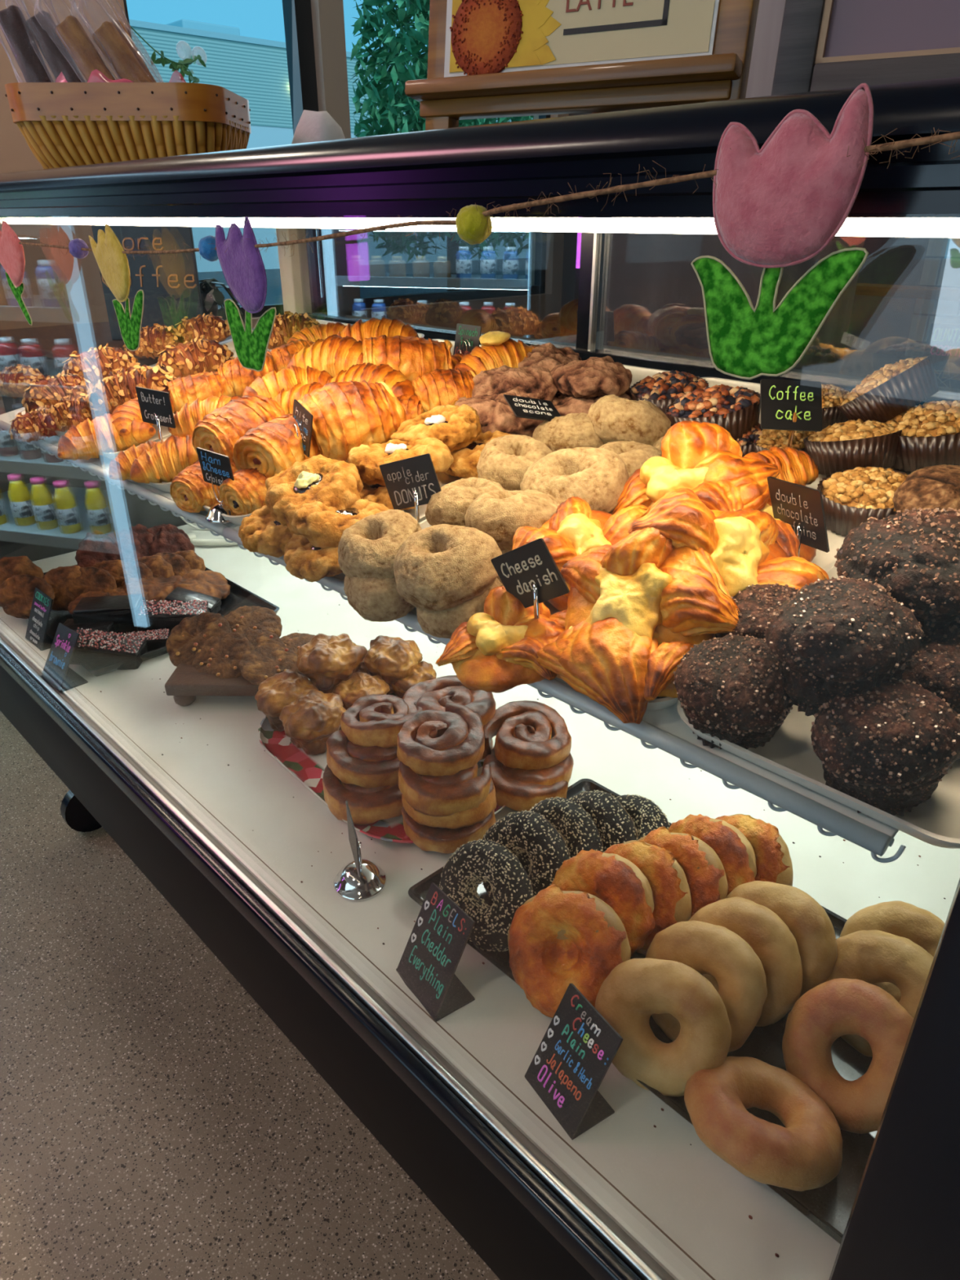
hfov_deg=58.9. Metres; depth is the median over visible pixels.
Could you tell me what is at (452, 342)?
platter
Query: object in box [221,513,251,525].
platter
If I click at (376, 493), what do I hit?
scone
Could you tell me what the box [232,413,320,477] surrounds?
roll
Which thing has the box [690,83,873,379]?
tulip
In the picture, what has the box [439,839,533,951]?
bagel
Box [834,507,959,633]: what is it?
muffin
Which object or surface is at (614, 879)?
bagel
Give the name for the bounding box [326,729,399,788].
cinnamon roll
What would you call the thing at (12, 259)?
flower
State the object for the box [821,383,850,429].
cake
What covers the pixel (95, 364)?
croissant
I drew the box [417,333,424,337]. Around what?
platter
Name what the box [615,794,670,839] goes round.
bagel
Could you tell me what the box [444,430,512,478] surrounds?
scone
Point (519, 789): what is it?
cinnamon roll
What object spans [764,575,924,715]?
muffin
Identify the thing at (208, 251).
pompom
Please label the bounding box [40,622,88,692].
card
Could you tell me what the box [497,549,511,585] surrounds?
donut
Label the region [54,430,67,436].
platter
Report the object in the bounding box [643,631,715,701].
cheese danish
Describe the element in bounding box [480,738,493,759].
cinnamon roll
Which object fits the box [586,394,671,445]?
donut
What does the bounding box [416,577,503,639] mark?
donut
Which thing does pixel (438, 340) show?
platter
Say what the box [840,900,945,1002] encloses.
bagel
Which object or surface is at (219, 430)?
roll
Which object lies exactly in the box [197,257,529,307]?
ground
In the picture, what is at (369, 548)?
donut
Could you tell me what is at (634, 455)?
donut
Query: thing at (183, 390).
croissant
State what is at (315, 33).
window
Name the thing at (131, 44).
plastic wrapper
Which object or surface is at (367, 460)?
scone
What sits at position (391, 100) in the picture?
leafy tree
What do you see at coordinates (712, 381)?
platter
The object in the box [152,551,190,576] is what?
cookie
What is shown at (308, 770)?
platter
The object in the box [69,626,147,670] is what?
brownie
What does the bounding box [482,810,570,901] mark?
bagel
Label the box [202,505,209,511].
platter
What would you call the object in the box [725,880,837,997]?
bagel
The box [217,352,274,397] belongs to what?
roll
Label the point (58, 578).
cookie
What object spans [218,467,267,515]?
roll
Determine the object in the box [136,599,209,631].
brownie
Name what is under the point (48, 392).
croissant
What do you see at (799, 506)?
label sign
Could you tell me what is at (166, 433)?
platter
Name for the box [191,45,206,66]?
disc
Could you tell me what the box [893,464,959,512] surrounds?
muffin
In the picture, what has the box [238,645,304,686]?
cookie
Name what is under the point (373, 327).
croissant
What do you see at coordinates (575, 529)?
cheese danish
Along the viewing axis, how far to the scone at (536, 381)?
1.22 m
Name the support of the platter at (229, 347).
on the tray at (100, 467)
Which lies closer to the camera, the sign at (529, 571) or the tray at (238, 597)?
the sign at (529, 571)
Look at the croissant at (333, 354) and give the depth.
1.38 m
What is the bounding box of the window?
[123,0,550,317]
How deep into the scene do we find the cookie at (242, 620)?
1.42 m
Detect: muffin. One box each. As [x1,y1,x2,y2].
[672,632,793,749]
[715,582,799,639]
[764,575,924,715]
[810,677,959,816]
[817,466,909,536]
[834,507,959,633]
[837,355,939,422]
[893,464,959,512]
[902,625,959,714]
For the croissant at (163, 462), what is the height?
0.066 m
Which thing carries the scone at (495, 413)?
on the scone at (464, 465)
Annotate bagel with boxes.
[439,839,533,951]
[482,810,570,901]
[507,884,631,1017]
[516,796,603,875]
[551,848,655,956]
[568,790,638,852]
[595,958,731,1096]
[604,840,691,955]
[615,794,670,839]
[637,826,728,917]
[644,920,767,1052]
[667,813,756,896]
[684,1056,842,1191]
[688,897,802,1026]
[715,813,793,886]
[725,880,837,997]
[782,977,913,1133]
[825,929,933,1057]
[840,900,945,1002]
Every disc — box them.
[176,40,191,60]
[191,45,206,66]
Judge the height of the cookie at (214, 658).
0.059 m
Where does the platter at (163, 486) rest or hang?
on the tray at (100, 467)
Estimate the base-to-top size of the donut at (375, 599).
0.057 m
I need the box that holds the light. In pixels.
[5,217,959,237]
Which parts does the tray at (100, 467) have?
rail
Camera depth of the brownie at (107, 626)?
1.51 m
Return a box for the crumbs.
[100,604,945,1257]
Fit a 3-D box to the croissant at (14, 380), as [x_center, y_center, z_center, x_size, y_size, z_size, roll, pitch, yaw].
[-0.979,-0.548,1.800,0.128,0.069,0.091,-1,26,-2]
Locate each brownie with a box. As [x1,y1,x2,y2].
[62,618,119,633]
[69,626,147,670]
[71,594,145,624]
[126,628,170,651]
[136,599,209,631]
[164,586,221,613]
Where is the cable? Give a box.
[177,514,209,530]
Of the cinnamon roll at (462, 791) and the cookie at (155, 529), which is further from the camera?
the cookie at (155, 529)
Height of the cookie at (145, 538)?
0.085 m
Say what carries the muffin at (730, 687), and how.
on the platter at (789, 754)
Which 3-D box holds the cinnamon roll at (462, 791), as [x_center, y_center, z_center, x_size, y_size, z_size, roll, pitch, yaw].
[-0.045,0.164,1.017,0.105,0.041,0.118,-18,32,-32]
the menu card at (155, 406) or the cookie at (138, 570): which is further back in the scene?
the cookie at (138, 570)
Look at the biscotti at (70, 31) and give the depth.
1.24 m
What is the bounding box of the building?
[128,18,532,272]
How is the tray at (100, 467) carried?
attached to the display case
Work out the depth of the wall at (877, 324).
4.27 m
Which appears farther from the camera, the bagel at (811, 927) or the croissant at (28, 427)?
the croissant at (28, 427)
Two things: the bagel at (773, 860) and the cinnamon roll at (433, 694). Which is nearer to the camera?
the bagel at (773, 860)
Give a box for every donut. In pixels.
[337,509,422,578]
[343,575,415,622]
[393,524,502,611]
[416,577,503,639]
[425,477,505,526]
[464,489,559,550]
[476,434,551,490]
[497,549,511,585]
[520,447,629,514]
[532,413,604,452]
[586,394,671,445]
[598,440,662,477]
[652,426,671,449]
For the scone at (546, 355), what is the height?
0.056 m
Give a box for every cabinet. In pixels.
[0,321,253,413]
[603,0,868,372]
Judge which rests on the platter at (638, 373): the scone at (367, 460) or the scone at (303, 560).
the scone at (303, 560)
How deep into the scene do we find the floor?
1.37 m
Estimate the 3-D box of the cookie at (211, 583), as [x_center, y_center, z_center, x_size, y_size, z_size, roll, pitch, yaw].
[-0.545,-0.105,1.668,0.105,0.043,0.112,-14,29,-25]
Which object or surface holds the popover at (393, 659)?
on the popover at (424, 671)
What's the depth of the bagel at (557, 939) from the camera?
0.80 m
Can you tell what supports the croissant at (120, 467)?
on the platter at (163, 486)
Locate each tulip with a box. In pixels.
[0,221,32,325]
[88,223,143,351]
[215,216,276,371]
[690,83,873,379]
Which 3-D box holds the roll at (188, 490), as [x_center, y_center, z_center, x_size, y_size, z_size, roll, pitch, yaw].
[-0.372,-0.214,1.162,0.078,0.068,0.092,19,32,33]
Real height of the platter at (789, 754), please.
0.145 m
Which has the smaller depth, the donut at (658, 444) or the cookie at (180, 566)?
the donut at (658, 444)
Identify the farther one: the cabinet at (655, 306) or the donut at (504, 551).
the cabinet at (655, 306)
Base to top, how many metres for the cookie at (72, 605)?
0.031 m
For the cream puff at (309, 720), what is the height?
0.081 m
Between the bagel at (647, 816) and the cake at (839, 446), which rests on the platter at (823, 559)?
the cake at (839, 446)
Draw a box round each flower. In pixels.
[0,222,25,285]
[89,225,129,301]
[215,219,265,311]
[715,87,868,265]
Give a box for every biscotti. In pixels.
[0,0,53,82]
[5,0,85,82]
[34,0,120,81]
[70,0,161,82]
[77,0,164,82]
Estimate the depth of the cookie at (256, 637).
1.36 m
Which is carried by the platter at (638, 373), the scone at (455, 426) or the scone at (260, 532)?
the scone at (260, 532)
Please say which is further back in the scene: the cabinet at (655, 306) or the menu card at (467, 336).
the cabinet at (655, 306)
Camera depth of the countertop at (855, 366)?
2.36 m
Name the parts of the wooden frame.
post, post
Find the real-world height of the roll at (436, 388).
0.082 m
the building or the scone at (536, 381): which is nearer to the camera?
the scone at (536, 381)
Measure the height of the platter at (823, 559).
0.145 m
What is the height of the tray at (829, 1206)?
0.016 m
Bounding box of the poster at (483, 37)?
[444,0,719,77]
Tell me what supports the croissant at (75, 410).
on the platter at (59, 433)
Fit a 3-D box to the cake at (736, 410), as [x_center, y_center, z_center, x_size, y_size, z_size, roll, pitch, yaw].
[0.287,-0.279,1.058,0.115,0.074,0.116,-18,32,-32]
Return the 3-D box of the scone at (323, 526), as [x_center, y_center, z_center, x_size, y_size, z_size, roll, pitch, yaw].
[-0.152,-0.134,0.960,0.102,0.050,0.116,20,33,35]
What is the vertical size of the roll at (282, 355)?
0.074 m
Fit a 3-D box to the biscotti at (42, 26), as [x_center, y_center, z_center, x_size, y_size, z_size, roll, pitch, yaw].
[-0.634,-0.874,1.256,0.171,0.265,0.051,3,27,5]
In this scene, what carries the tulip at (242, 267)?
hanging from the twine
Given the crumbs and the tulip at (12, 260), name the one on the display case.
the crumbs
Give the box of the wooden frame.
[404,0,759,130]
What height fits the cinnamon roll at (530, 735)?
0.054 m
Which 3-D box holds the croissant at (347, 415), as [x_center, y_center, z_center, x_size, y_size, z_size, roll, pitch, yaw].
[-0.175,-0.294,1.150,0.135,0.109,0.119,-11,29,-21]
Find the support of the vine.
hanging from the disc at (195, 49)
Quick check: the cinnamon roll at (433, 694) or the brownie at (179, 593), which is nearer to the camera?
the cinnamon roll at (433, 694)
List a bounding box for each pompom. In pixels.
[68,238,88,258]
[198,235,217,261]
[455,204,492,244]
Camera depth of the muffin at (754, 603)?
0.66 m
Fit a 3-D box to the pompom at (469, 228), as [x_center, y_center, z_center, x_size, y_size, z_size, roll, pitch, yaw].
[-0.003,-0.196,0.402,0.017,0.017,0.018,-23,35,-38]
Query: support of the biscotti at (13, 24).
in the wicker basket
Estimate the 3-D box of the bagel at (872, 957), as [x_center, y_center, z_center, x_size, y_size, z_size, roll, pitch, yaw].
[0.366,0.324,0.776,0.109,0.091,0.085,17,31,31]
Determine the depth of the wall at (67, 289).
3.57 m
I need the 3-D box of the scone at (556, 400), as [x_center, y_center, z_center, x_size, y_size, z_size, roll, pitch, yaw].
[0.086,-0.357,1.268,0.098,0.050,0.131,-18,32,-32]
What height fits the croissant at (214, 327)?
0.074 m
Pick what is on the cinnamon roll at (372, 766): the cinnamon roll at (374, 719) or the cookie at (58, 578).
the cinnamon roll at (374, 719)
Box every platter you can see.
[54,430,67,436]
[102,449,126,460]
[135,424,172,447]
[146,481,171,492]
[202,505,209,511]
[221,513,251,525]
[222,340,237,359]
[257,692,505,844]
[315,319,336,324]
[402,364,670,522]
[415,377,760,608]
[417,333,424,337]
[431,338,444,342]
[448,340,454,355]
[542,405,917,711]
[677,563,959,848]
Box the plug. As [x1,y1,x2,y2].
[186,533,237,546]
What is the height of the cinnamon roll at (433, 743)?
0.044 m
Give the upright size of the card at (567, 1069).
0.089 m
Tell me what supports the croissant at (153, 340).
on the tray at (100, 467)
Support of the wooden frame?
on the display case
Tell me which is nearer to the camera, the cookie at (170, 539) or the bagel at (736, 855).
the bagel at (736, 855)
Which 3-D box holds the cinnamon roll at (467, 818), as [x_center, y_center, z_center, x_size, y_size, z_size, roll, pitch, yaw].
[-0.037,0.190,1.030,0.116,0.051,0.105,8,28,16]
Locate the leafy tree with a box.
[350,0,533,291]
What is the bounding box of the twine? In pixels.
[0,127,959,261]
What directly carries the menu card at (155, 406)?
on the platter at (163, 486)
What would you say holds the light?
attached to the display case
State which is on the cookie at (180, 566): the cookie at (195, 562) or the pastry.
the cookie at (195, 562)
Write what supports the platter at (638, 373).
on the tray at (664, 729)
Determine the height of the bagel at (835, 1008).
0.100 m
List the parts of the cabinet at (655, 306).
door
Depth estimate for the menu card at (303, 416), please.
1.09 m
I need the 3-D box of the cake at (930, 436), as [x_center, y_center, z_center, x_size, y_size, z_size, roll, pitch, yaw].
[0.504,-0.228,0.945,0.115,0.074,0.116,15,30,27]
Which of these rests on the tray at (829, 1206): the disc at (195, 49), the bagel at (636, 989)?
the bagel at (636, 989)
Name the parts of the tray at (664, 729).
under rail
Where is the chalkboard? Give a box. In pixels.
[89,217,203,340]
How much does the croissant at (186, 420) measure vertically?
0.064 m
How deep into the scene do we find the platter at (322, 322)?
1.96 m
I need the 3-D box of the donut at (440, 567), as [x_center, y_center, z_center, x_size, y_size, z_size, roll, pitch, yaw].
[-0.032,-0.070,0.800,0.103,0.071,0.096,5,27,9]
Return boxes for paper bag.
[291,110,345,143]
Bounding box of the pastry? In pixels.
[264,454,364,534]
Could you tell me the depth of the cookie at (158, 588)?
1.64 m
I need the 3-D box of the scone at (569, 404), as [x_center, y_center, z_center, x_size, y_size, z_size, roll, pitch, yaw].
[0.159,-0.345,1.238,0.135,0.061,0.105,-13,29,-24]
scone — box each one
[238,505,293,557]
[284,533,342,582]
[291,498,388,548]
[347,437,453,486]
[359,481,414,510]
[390,404,481,452]
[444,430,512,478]
[454,391,544,437]
[471,364,557,401]
[518,342,582,371]
[550,355,632,398]
[551,391,563,405]
[554,386,631,416]
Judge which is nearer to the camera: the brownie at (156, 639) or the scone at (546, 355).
the scone at (546, 355)
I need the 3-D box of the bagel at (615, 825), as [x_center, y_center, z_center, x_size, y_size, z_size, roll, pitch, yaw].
[0.125,0.228,0.959,0.114,0.104,0.072,24,35,39]
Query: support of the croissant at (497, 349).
on the platter at (236, 520)
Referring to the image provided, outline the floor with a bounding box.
[0,711,499,1279]
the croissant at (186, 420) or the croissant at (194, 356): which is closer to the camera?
the croissant at (186, 420)
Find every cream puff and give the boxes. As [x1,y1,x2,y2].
[279,688,346,755]
[295,633,367,693]
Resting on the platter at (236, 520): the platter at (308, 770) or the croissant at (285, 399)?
the croissant at (285, 399)
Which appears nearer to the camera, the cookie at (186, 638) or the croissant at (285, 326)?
the cookie at (186, 638)
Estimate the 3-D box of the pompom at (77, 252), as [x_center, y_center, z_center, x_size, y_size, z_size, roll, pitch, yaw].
[-0.344,-0.336,0.729,0.016,0.016,0.017,-23,35,-38]
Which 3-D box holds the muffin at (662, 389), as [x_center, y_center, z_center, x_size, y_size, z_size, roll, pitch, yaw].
[0.265,-0.343,1.200,0.107,0.068,0.109,-22,34,-37]
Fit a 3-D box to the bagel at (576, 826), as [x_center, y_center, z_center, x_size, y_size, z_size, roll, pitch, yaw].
[0.089,0.234,0.948,0.114,0.102,0.069,20,33,34]
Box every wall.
[0,0,568,414]
[560,111,933,355]
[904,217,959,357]
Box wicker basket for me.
[4,82,251,168]
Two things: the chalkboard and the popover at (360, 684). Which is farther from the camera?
the chalkboard
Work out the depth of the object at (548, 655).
0.70 m
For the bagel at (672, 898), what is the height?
0.104 m
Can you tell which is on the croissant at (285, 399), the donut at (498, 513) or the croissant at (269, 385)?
the croissant at (269, 385)
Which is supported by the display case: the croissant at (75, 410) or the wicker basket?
the wicker basket
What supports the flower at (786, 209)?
on the tulip at (772, 215)
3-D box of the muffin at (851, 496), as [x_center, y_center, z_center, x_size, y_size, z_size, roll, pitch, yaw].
[0.399,-0.143,0.875,0.100,0.062,0.102,-22,34,-37]
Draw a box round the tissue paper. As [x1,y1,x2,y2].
[55,69,186,82]
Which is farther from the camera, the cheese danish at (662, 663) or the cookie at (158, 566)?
the cookie at (158, 566)
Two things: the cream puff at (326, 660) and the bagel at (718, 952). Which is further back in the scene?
the cream puff at (326, 660)
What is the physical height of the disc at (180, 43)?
0.072 m
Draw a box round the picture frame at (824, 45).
[770,0,959,95]
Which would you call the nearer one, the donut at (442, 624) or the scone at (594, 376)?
the donut at (442, 624)
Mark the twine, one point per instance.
(935, 139)
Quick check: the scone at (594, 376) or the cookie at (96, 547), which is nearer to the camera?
the scone at (594, 376)
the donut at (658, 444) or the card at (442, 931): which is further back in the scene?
the donut at (658, 444)
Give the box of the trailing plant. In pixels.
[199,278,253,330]
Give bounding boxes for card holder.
[333,800,386,901]
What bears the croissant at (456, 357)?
on the platter at (236, 520)
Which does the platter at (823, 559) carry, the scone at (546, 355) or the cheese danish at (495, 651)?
the cheese danish at (495, 651)
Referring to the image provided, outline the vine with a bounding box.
[126,22,205,83]
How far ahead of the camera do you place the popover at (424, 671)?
1.29 m
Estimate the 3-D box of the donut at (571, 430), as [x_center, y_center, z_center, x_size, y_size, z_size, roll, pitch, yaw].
[0.117,-0.257,1.071,0.098,0.057,0.088,15,30,28]
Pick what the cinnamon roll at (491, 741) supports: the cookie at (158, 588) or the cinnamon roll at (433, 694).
the cinnamon roll at (433, 694)
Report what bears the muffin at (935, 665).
on the platter at (789, 754)
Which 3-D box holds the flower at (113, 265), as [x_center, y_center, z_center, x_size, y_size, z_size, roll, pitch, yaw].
[-0.302,-0.307,0.694,0.008,0.057,0.066,-23,35,-38]
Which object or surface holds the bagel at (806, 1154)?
on the tray at (829, 1206)
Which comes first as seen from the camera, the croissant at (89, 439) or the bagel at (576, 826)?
the bagel at (576, 826)
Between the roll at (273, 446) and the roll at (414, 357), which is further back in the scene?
the roll at (414, 357)
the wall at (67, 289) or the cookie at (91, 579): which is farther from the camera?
the wall at (67, 289)
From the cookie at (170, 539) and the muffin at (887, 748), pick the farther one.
the cookie at (170, 539)
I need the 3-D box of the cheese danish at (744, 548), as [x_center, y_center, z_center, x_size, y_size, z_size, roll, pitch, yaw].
[0.213,-0.060,0.718,0.149,0.124,0.137,-13,29,-24]
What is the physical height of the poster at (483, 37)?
0.315 m
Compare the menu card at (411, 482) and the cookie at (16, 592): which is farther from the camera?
the cookie at (16, 592)
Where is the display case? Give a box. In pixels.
[0,76,959,1279]
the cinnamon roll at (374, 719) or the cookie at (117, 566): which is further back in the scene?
the cookie at (117, 566)
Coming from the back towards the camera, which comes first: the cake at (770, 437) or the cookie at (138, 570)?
the cookie at (138, 570)
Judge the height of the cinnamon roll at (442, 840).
0.042 m
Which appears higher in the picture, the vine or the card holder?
the vine
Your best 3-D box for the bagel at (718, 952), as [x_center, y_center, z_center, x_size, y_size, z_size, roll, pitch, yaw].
[0.201,0.318,0.779,0.114,0.102,0.079,17,31,30]
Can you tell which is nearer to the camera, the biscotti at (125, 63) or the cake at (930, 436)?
the cake at (930, 436)
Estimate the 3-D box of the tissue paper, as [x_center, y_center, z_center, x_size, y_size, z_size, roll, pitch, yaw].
[-0.532,-0.821,1.316,0.252,0.094,0.205,0,26,0]
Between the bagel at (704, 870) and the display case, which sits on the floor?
the display case
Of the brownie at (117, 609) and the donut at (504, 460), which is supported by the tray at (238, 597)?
the brownie at (117, 609)
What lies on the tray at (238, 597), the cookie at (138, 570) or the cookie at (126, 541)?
the cookie at (126, 541)
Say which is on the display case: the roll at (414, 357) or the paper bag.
the paper bag
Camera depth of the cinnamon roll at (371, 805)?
1.05 m
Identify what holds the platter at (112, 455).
on the tray at (100, 467)
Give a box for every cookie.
[0,555,44,607]
[0,574,54,618]
[43,564,80,611]
[67,566,116,599]
[67,590,110,614]
[75,529,121,567]
[92,559,131,583]
[107,528,141,559]
[108,559,153,587]
[109,586,148,601]
[122,575,182,601]
[128,524,153,560]
[134,555,173,577]
[146,524,166,554]
[149,524,195,555]
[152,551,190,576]
[165,611,231,666]
[172,550,205,570]
[174,568,230,599]
[191,631,252,678]
[223,605,282,637]
[227,629,285,652]
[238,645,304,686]
[280,632,315,654]
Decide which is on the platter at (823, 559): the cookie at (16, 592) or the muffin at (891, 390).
the muffin at (891, 390)
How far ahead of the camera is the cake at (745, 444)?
1.02 m
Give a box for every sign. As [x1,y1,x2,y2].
[490,537,569,619]
[760,378,822,447]
[767,476,829,556]
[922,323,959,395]
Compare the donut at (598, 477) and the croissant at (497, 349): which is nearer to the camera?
the donut at (598, 477)
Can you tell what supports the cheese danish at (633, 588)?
on the cheese danish at (662, 663)
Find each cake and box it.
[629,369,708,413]
[664,383,760,440]
[736,422,762,457]
[751,429,816,453]
[803,418,902,475]
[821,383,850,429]
[884,400,959,472]
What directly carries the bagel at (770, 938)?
on the tray at (829, 1206)
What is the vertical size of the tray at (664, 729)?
0.155 m
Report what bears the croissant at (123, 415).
on the croissant at (89, 439)
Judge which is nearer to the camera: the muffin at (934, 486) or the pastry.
the muffin at (934, 486)
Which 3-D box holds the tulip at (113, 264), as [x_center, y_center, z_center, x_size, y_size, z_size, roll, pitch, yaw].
[-0.297,-0.288,0.699,0.008,0.097,0.079,-23,35,-38]
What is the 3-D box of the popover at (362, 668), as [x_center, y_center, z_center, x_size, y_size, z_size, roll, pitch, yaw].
[-0.178,0.053,1.341,0.077,0.065,0.079,16,31,29]
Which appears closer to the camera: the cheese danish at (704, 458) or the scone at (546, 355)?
the cheese danish at (704, 458)
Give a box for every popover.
[254,669,318,731]
[332,671,389,710]
[358,649,372,675]
[364,635,422,694]
[391,660,436,698]
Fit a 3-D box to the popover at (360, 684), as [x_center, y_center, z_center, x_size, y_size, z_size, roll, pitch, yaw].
[-0.178,0.085,1.274,0.082,0.068,0.083,7,27,14]
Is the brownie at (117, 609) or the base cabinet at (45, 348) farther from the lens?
the base cabinet at (45, 348)
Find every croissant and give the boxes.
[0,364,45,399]
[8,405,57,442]
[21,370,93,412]
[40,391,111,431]
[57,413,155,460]
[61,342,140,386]
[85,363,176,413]
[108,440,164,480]
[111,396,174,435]
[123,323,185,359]
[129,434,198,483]
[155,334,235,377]
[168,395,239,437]
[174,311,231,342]
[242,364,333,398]
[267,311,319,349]
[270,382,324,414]
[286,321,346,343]
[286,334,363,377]
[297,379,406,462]
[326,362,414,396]
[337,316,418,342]
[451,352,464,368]
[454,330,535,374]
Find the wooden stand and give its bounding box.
[164,663,258,706]
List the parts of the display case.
corner post, panel, trim, door, frame, rail, door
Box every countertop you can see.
[533,283,959,382]
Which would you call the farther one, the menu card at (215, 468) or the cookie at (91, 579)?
the cookie at (91, 579)
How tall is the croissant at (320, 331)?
0.063 m
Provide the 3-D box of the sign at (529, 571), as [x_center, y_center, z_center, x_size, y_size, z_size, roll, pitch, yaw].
[0.042,-0.036,0.737,0.080,0.119,0.008,22,34,37]
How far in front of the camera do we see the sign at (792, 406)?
0.94 m
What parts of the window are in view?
mullion trim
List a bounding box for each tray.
[0,338,238,542]
[25,564,279,676]
[222,525,906,862]
[408,778,877,1244]
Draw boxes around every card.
[25,587,53,650]
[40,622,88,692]
[135,386,175,443]
[195,447,235,523]
[292,399,313,457]
[379,453,441,524]
[395,882,475,1022]
[453,323,481,355]
[503,394,560,421]
[524,982,622,1139]
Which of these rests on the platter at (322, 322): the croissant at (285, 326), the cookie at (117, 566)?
the croissant at (285, 326)
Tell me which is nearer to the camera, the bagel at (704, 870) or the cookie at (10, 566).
the bagel at (704, 870)
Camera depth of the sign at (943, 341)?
1.93 m
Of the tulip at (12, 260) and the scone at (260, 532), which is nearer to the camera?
the tulip at (12, 260)
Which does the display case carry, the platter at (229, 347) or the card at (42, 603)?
the card at (42, 603)
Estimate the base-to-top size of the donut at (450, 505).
0.057 m
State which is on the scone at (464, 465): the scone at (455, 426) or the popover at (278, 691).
the scone at (455, 426)
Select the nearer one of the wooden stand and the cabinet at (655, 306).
the wooden stand
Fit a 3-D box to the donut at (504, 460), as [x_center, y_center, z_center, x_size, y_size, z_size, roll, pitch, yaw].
[0.044,-0.205,1.009,0.091,0.069,0.098,4,27,9]
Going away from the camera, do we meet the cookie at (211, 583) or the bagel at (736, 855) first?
the bagel at (736, 855)
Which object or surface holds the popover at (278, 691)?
on the platter at (308, 770)
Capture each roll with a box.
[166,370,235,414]
[169,459,237,512]
[191,395,285,462]
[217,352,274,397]
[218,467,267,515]
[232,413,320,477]
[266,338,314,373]
[322,764,403,825]
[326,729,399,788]
[340,693,423,748]
[362,334,453,382]
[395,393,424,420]
[396,702,484,776]
[398,760,491,817]
[401,779,496,829]
[401,806,496,853]
[402,675,495,726]
[412,368,475,412]
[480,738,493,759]
[482,747,573,811]
[483,700,571,769]
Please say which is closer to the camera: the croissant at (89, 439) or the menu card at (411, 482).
the menu card at (411, 482)
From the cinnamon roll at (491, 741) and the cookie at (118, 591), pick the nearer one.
the cinnamon roll at (491, 741)
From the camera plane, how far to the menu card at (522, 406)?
1.06 m
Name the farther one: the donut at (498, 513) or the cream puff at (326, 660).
the cream puff at (326, 660)
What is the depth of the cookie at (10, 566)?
1.64 m
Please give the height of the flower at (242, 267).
0.057 m

